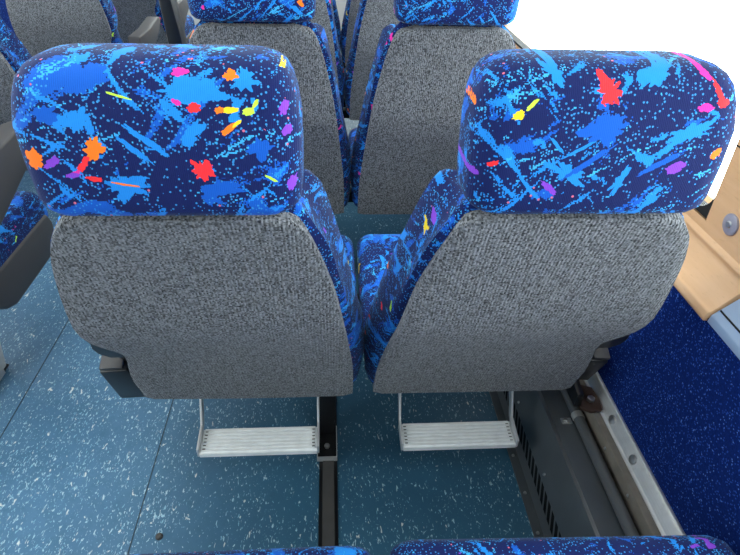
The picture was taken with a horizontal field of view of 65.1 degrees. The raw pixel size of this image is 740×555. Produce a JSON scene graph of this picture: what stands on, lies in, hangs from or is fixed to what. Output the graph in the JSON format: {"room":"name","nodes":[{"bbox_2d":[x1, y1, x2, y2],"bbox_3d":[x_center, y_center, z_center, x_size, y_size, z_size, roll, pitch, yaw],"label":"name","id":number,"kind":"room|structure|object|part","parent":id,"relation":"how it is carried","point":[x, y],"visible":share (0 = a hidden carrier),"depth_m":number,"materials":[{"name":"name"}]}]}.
{"room":"vehicle interior","nodes":[
{"label":"vehicle interior","id":0,"kind":"room"},
{"bbox_2d":[0,0,15,34],"bbox_3d":[-2.042,-0.344,2.028,0.105,0.690,6.800,-1,35,-4],"label":"wall","id":1,"kind":"structure","parent":0,"point":[4,15],"depth_m":3.31,"materials":[{"name":"blue carpet"}]},
{"bbox_2d":[0,68,533,554],"bbox_3d":[-0.813,-0.096,2.290,2.565,0.050,6.800,-1,35,-4],"label":"floor","id":2,"kind":"structure","parent":0,"point":[77,456],"depth_m":1.45,"materials":[{"name":"blue plastic"}]},
{"bbox_2d":[0,18,31,170],"bbox_3d":[-1.458,-0.573,1.952,1.074,1.074,0.753,-1,35,-4],"label":"seat","id":3,"kind":"object","parent":2,"relation":"on","point":[13,53],"visible":0.06,"depth_m":1.65,"materials":[{"name":"blue fabric"}]},
{"bbox_3d":[-1.209,-0.529,1.737,0.413,0.559,0.275,-1,35,-4],"label":"carpet panel","id":4,"kind":"part","parent":3,"relation":"part of","materials":[{"name":"grey carpet"}]},
{"bbox_3d":[-1.218,-0.576,1.773,0.443,0.564,0.340,-1,35,-4],"label":"backrest","id":5,"kind":"part","parent":3,"relation":"part of","materials":[{"name":"blue fabric"}]},
{"bbox_2d":[0,121,52,379],"bbox_3d":[-1.409,-0.095,1.269,1.074,1.074,0.753,-1,35,-4],"label":"seat","id":6,"kind":"object","parent":2,"relation":"on","point":[26,229],"visible":0.83,"depth_m":1.50,"materials":[{"name":"blue fabric"}]},
{"bbox_3d":[-1.089,0.113,1.670,0.060,0.290,0.188,-1,35,-4],"label":"leg","id":7,"kind":"part","parent":6,"relation":"part of","materials":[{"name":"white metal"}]},
{"bbox_3d":[-0.905,-0.189,1.361,0.055,0.200,0.519,-1,35,-4],"label":"armrest","id":8,"kind":"part","parent":6,"relation":"part of","materials":[{"name":"grey plastic"}]},
{"bbox_2d":[0,191,47,266],"bbox_3d":[-1.167,-0.098,1.506,0.492,0.121,0.391,-1,35,-4],"label":"cushion","id":9,"kind":"object","parent":6,"relation":"on","point":[24,226],"depth_m":1.55,"materials":[{"name":"blue fabric"}]},
{"bbox_3d":[-0.939,-0.025,1.536,0.047,0.120,0.416,-1,35,-4],"label":"panel","id":10,"kind":"part","parent":6,"relation":"part of","materials":[{"name":"grey plastic"}]},
{"bbox_2d":[0,319,68,437],"bbox_3d":[-1.015,-0.115,2.262,0.002,0.001,6.780,-1,35,-4],"label":"trim","id":11,"kind":"structure","parent":2,"relation":"attached to","point":[68,319],"depth_m":1.67,"materials":[{"name":"plastic"}]},
{"bbox_2d":[5,0,159,56],"bbox_3d":[-1.539,-1.081,2.653,1.074,1.101,0.684,-1,35,-4],"label":"seat","id":12,"kind":"object","parent":2,"relation":"on","point":[40,25],"visible":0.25,"depth_m":2.40,"materials":[{"name":"grey fabric"}]},
{"bbox_3d":[-1.290,-1.036,2.438,0.413,0.583,0.210,-1,35,-4],"label":"carpet panel","id":13,"kind":"part","parent":12,"relation":"part of","materials":[{"name":"grey carpet"}]},
{"bbox_3d":[-1.299,-1.083,2.476,0.443,0.587,0.281,-1,35,-4],"label":"backrest","id":14,"kind":"part","parent":12,"relation":"part of","materials":[{"name":"blue fabric"}]},
{"bbox_3d":[-1.030,-1.086,2.681,0.055,0.170,0.378,-1,35,-4],"label":"armrest","id":15,"kind":"part","parent":12,"relation":"part of","materials":[{"name":"grey plastic"}]},
{"bbox_2d":[127,399,173,554],"bbox_3d":[-0.601,-0.119,2.289,0.002,0.001,6.780,-1,35,-4],"label":"trim","id":16,"kind":"structure","parent":2,"relation":"attached to","point":[173,399],"depth_m":1.41,"materials":[{"name":"plastic"}]},
{"bbox_2d":[112,0,194,43],"bbox_3d":[-1.584,-1.522,3.283,1.074,1.101,0.684,-1,35,-4],"label":"seat","id":17,"kind":"object","parent":2,"relation":"on","point":[131,14],"visible":0.22,"depth_m":3.16,"materials":[{"name":"grey fabric"}]},
{"bbox_3d":[-1.335,-1.478,3.067,0.413,0.583,0.209,-1,35,-4],"label":"carpet panel","id":18,"kind":"part","parent":17,"relation":"part of","materials":[{"name":"grey carpet"}]},
{"bbox_3d":[-1.344,-1.524,3.106,0.443,0.587,0.281,-1,35,-4],"label":"backrest","id":19,"kind":"part","parent":17,"relation":"part of","materials":[{"name":"blue fabric"}]},
{"bbox_3d":[-1.076,-1.526,3.311,0.055,0.170,0.378,-1,35,-4],"label":"armrest","id":20,"kind":"part","parent":17,"relation":"part of","materials":[{"name":"grey plastic"}]},
{"bbox_2d":[185,15,194,36],"bbox_3d":[-1.340,-1.494,3.499,0.492,0.121,0.391,-1,35,-4],"label":"cushion","id":21,"kind":"object","parent":17,"relation":"on","point":[189,25],"depth_m":3.53,"materials":[{"name":"blue fabric"}]},
{"bbox_2d":[155,533,162,539],"bbox_3d":[-0.471,0.577,1.293,0.017,0.006,0.017,-1,35,-4],"label":"plug","id":22,"kind":"object","parent":2,"relation":"on","point":[159,536],"visible":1,"depth_m":1.29,"materials":[{"name":"grey metal"}]},
{"bbox_2d":[128,546,370,554],"bbox_3d":[0.058,0.513,0.467,1.040,1.074,0.753,-1,35,-4],"label":"seat","id":23,"kind":"object","parent":2,"relation":"on","point":[325,550],"visible":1,"depth_m":0.79,"materials":[{"name":"blue fabric"}]},
{"bbox_2d":[390,535,735,554],"bbox_3d":[0.286,0.455,0.442,0.496,0.939,0.753,0,35,-2],"label":"seat","id":24,"kind":"object","parent":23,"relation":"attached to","point":[671,544],"visible":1,"depth_m":0.80,"materials":[{"name":"blue fabric"}]},
{"bbox_2d":[159,0,352,213],"bbox_3d":[-0.038,-0.438,1.799,1.040,1.104,0.674,-1,35,-4],"label":"seat","id":25,"kind":"object","parent":2,"relation":"on","point":[286,27],"visible":0.38,"depth_m":1.39,"materials":[{"name":"grey fabric"}]},
{"bbox_3d":[-0.500,-0.570,1.550,0.040,0.601,0.227,-1,35,-4],"label":"armrest","id":26,"kind":"part","parent":25,"relation":"part of","materials":[{"name":"black plastic"}]},
{"bbox_3d":[-0.063,-0.327,2.063,0.910,0.038,0.185,-1,35,-4],"label":"seat frame","id":27,"kind":"part","parent":25,"relation":"part of","materials":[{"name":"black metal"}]},
{"bbox_2d":[348,0,519,213],"bbox_3d":[0.190,-0.576,1.719,0.496,0.774,0.674,-1,35,-4],"label":"seat","id":28,"kind":"object","parent":25,"relation":"attached to","point":[407,131],"visible":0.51,"depth_m":1.47,"materials":[{"name":"grey fabric"}]},
{"bbox_2d":[348,128,356,187],"bbox_3d":[0.175,-0.406,2.010,0.492,0.121,0.391,-1,35,-4],"label":"cushion","id":29,"kind":"object","parent":28,"relation":"on","point":[352,133],"depth_m":2.04,"materials":[{"name":"blue fabric"}]},
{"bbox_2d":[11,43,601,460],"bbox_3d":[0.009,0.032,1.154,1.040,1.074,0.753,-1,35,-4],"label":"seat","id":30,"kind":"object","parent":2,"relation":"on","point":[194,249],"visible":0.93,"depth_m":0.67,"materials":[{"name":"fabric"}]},
{"bbox_3d":[-0.387,0.285,1.304,0.005,0.197,0.138,-1,35,-4],"label":"arm","id":31,"kind":"part","parent":30,"relation":"part of","materials":[{"name":"metal"}]},
{"bbox_3d":[-0.227,0.081,0.908,0.413,0.559,0.275,-1,35,-4],"label":"carpet panel","id":32,"kind":"part","parent":30,"relation":"part of","materials":[{"name":"grey carpet"}]},
{"bbox_3d":[-0.224,0.035,0.945,0.443,0.564,0.340,-1,35,-4],"label":"backrest","id":33,"kind":"part","parent":30,"relation":"part of","materials":[{"name":"grey fabric"}]},
{"bbox_3d":[-0.119,0.282,1.321,0.005,0.197,0.138,-1,35,-4],"label":"arm","id":34,"kind":"part","parent":30,"relation":"part of","materials":[{"name":"metal"}]},
{"bbox_3d":[-0.112,0.424,1.517,0.048,0.006,0.122,-1,35,-4],"label":"foot plate","id":35,"kind":"part","parent":30,"relation":"part of","materials":[{"name":"black metal"}]},
{"bbox_3d":[-0.115,0.245,1.526,0.060,0.290,0.188,-1,35,-4],"label":"leg","id":36,"kind":"part","parent":30,"relation":"part of","materials":[{"name":"black metal"}]},
{"bbox_2d":[341,235,356,292],"bbox_3d":[-0.279,0.035,1.357,0.492,0.121,0.391,-1,35,-4],"label":"cushion","id":37,"kind":"object","parent":30,"relation":"on","point":[347,242],"depth_m":1.42,"materials":[{"name":"blue fabric"}]},
{"bbox_2d":[357,49,736,450],"bbox_3d":[0.234,-0.026,1.130,0.496,0.939,0.753,-1,35,-4],"label":"seat","id":38,"kind":"object","parent":30,"relation":"attached to","point":[558,233],"visible":0.99,"depth_m":0.71,"materials":[{"name":"fabric"}]},
{"bbox_2d":[357,234,400,328],"bbox_3d":[0.220,0.029,1.389,0.492,0.121,0.391,-1,35,-4],"label":"cushion","id":39,"kind":"object","parent":38,"relation":"on","point":[374,251],"depth_m":1.38,"materials":[{"name":"blue fabric"}]},
{"bbox_3d":[0.072,0.279,1.333,0.005,0.197,0.138,-1,35,-4],"label":"arm","id":40,"kind":"part","parent":38,"relation":"part of","materials":[{"name":"metal"}]},
{"bbox_3d":[0.340,0.276,1.350,0.005,0.197,0.138,-1,35,-4],"label":"arm","id":41,"kind":"part","parent":38,"relation":"part of","materials":[{"name":"metal"}]},
{"bbox_3d":[0.218,0.030,0.973,0.443,0.564,0.340,-1,35,-4],"label":"backrest","id":42,"kind":"part","parent":38,"relation":"part of","materials":[{"name":"grey fabric"}]},
{"bbox_3d":[0.227,0.076,0.936,0.413,0.558,0.276,-1,35,-4],"label":"carpet panel","id":43,"kind":"part","parent":38,"relation":"part of","materials":[{"name":"grey carpet"}]},
{"bbox_3d":[0.454,0.167,1.410,0.017,0.071,0.330,-1,35,-4],"label":"wall leg","id":44,"kind":"part","parent":30,"relation":"part of","materials":[{"name":"black metal"}]},
{"bbox_2d":[318,406,338,546],"bbox_3d":[-0.159,-0.055,2.213,0.045,0.007,6.450,-1,35,-4],"label":"rail","id":45,"kind":"object","parent":2,"relation":"on","point":[328,479],"visible":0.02,"depth_m":1.37,"materials":[{"name":"black metal"}]},
{"bbox_2d":[310,0,349,117],"bbox_3d":[-0.086,-0.902,2.472,1.040,1.094,0.704,-1,35,-4],"label":"seat","id":46,"kind":"object","parent":2,"relation":"on","point":[324,16],"visible":0.15,"depth_m":2.18,"materials":[{"name":"grey fabric"}]},
{"bbox_3d":[-0.322,-0.853,2.225,0.413,0.577,0.228,-1,35,-4],"label":"carpet panel","id":47,"kind":"part","parent":46,"relation":"part of","materials":[{"name":"grey carpet"}]},
{"bbox_3d":[-0.319,-0.899,2.264,0.443,0.581,0.298,-1,35,-4],"label":"backrest","id":48,"kind":"part","parent":46,"relation":"part of","materials":[{"name":"blue fabric"}]},
{"bbox_3d":[-0.112,-0.804,2.745,0.910,0.038,0.185,-1,35,-4],"label":"seat frame","id":49,"kind":"part","parent":46,"relation":"part of","materials":[{"name":"black metal"}]},
{"bbox_2d":[344,0,399,119],"bbox_3d":[0.142,-1.040,2.392,0.496,0.764,0.704,-1,35,-4],"label":"seat","id":50,"kind":"object","parent":46,"relation":"attached to","point":[373,16],"visible":0.31,"depth_m":2.20,"materials":[{"name":"grey fabric"}]},
{"bbox_3d":[0.123,-0.904,2.292,0.443,0.581,0.298,-1,35,-4],"label":"backrest","id":51,"kind":"part","parent":50,"relation":"part of","materials":[{"name":"grey fabric"}]},
{"bbox_2d":[330,0,345,67],"bbox_3d":[-0.136,-1.379,3.153,1.040,1.094,0.704,-1,35,-4],"label":"seat","id":52,"kind":"object","parent":2,"relation":"on","point":[333,2],"visible":0.02,"depth_m":2.98,"materials":[{"name":"blue fabric"}]},
{"bbox_3d":[-0.368,-1.376,2.946,0.443,0.581,0.298,-1,35,-4],"label":"backrest","id":53,"kind":"part","parent":52,"relation":"part of","materials":[{"name":"blue fabric"}]},
{"bbox_2d":[341,0,359,65],"bbox_3d":[0.093,-1.517,3.073,0.496,0.764,0.704,-1,35,-4],"label":"seat","id":54,"kind":"object","parent":52,"relation":"attached to","point":[351,8],"visible":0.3,"depth_m":2.98,"materials":[{"name":"grey fabric"}]},
{"bbox_3d":[0.074,-1.381,2.974,0.443,0.581,0.298,-1,35,-4],"label":"backrest","id":55,"kind":"part","parent":54,"relation":"part of","materials":[{"name":"blue fabric"}]},
{"bbox_2d":[489,390,624,537],"bbox_3d":[0.385,-0.212,2.295,0.167,0.200,4.800,-1,35,-4],"label":"duct","id":56,"kind":"object","parent":2,"relation":"on","point":[563,494],"visible":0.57,"depth_m":1.31,"materials":[{"name":"grey metal"}]},
{"bbox_2d":[560,389,638,535],"bbox_3d":[0.407,-0.277,2.190,0.050,0.028,4.500,-1,35,-4],"label":"pipe","id":57,"kind":"object","parent":56,"relation":"on","point":[629,529],"visible":0.5,"depth_m":1.21,"materials":[{"name":"metal"}]},
{"bbox_2d":[187,0,346,27],"bbox_3d":[-0.941,-2.877,4.522,2.760,2.050,0.050,-1,35,-4],"label":"wall","id":58,"kind":"structure","parent":0,"point":[341,4],"depth_m":4.94,"materials":[{"name":"white plastic"}]},
{"bbox_2d":[598,285,739,554],"bbox_3d":[0.525,-0.374,2.192,0.100,0.690,6.800,-1,35,-4],"label":"wall","id":59,"kind":"structure","parent":0,"point":[674,382],"depth_m":1.02,"materials":[{"name":"blue carpet"}]},
{"bbox_2d":[507,28,715,218],"bbox_3d":[0.578,-0.930,1.446,0.026,0.884,1.630,-1,35,-4],"label":"window","id":60,"kind":"structure","parent":59,"relation":"in","point":[704,208],"depth_m":1.06,"materials":[{"name":"black glass"}]},
{"bbox_2d":[505,24,739,263],"bbox_3d":[0.578,-1.218,1.605,0.060,1.250,6.800,-1,35,-4],"label":"trim","id":61,"kind":"structure","parent":59,"relation":"attached to","point":[727,199],"depth_m":0.98,"materials":[{"name":"brown wood"}]},
{"bbox_2d":[579,371,685,535],"bbox_3d":[0.452,-0.329,2.218,0.043,0.084,4.800,-1,35,-4],"label":"wall rail","id":62,"kind":"object","parent":59,"relation":"attached to","point":[648,507],"visible":0.3,"depth_m":1.17,"materials":[{"name":"silver metal"}]},
{"bbox_2d":[673,212,739,320],"bbox_3d":[0.468,-1.299,2.846,0.108,0.088,4.664,-1,35,-4],"label":"trim","id":63,"kind":"structure","parent":59,"relation":"attached to","point":[708,279],"depth_m":0.99,"materials":[{"name":"brown wood"}]},
{"bbox_2d":[707,299,739,359],"bbox_3d":[0.671,0.650,0.066,0.103,0.079,2.133,-1,35,-4],"label":"trim","id":64,"kind":"structure","parent":59,"relation":"attached to","point":[718,322],"depth_m":0.92,"materials":[{"name":"grey metal"}]},
{"bbox_2d":[720,310,739,332],"bbox_3d":[0.632,0.658,0.079,0.003,0.003,2.110,-1,35,-4],"label":"trim","id":65,"kind":"structure","parent":59,"relation":"attached to","point":[721,311],"depth_m":0.92,"materials":[{"name":"black rubber"}]},
{"bbox_2d":[722,213,738,235],"bbox_3d":[0.598,-0.088,0.964,0.007,0.037,0.037,-1,35,-4],"label":"fastener","id":66,"kind":"object","parent":59,"relation":"attached to","point":[730,225],"visible":1,"depth_m":0.96,"materials":[{"name":"grey plastic"}]}
]}

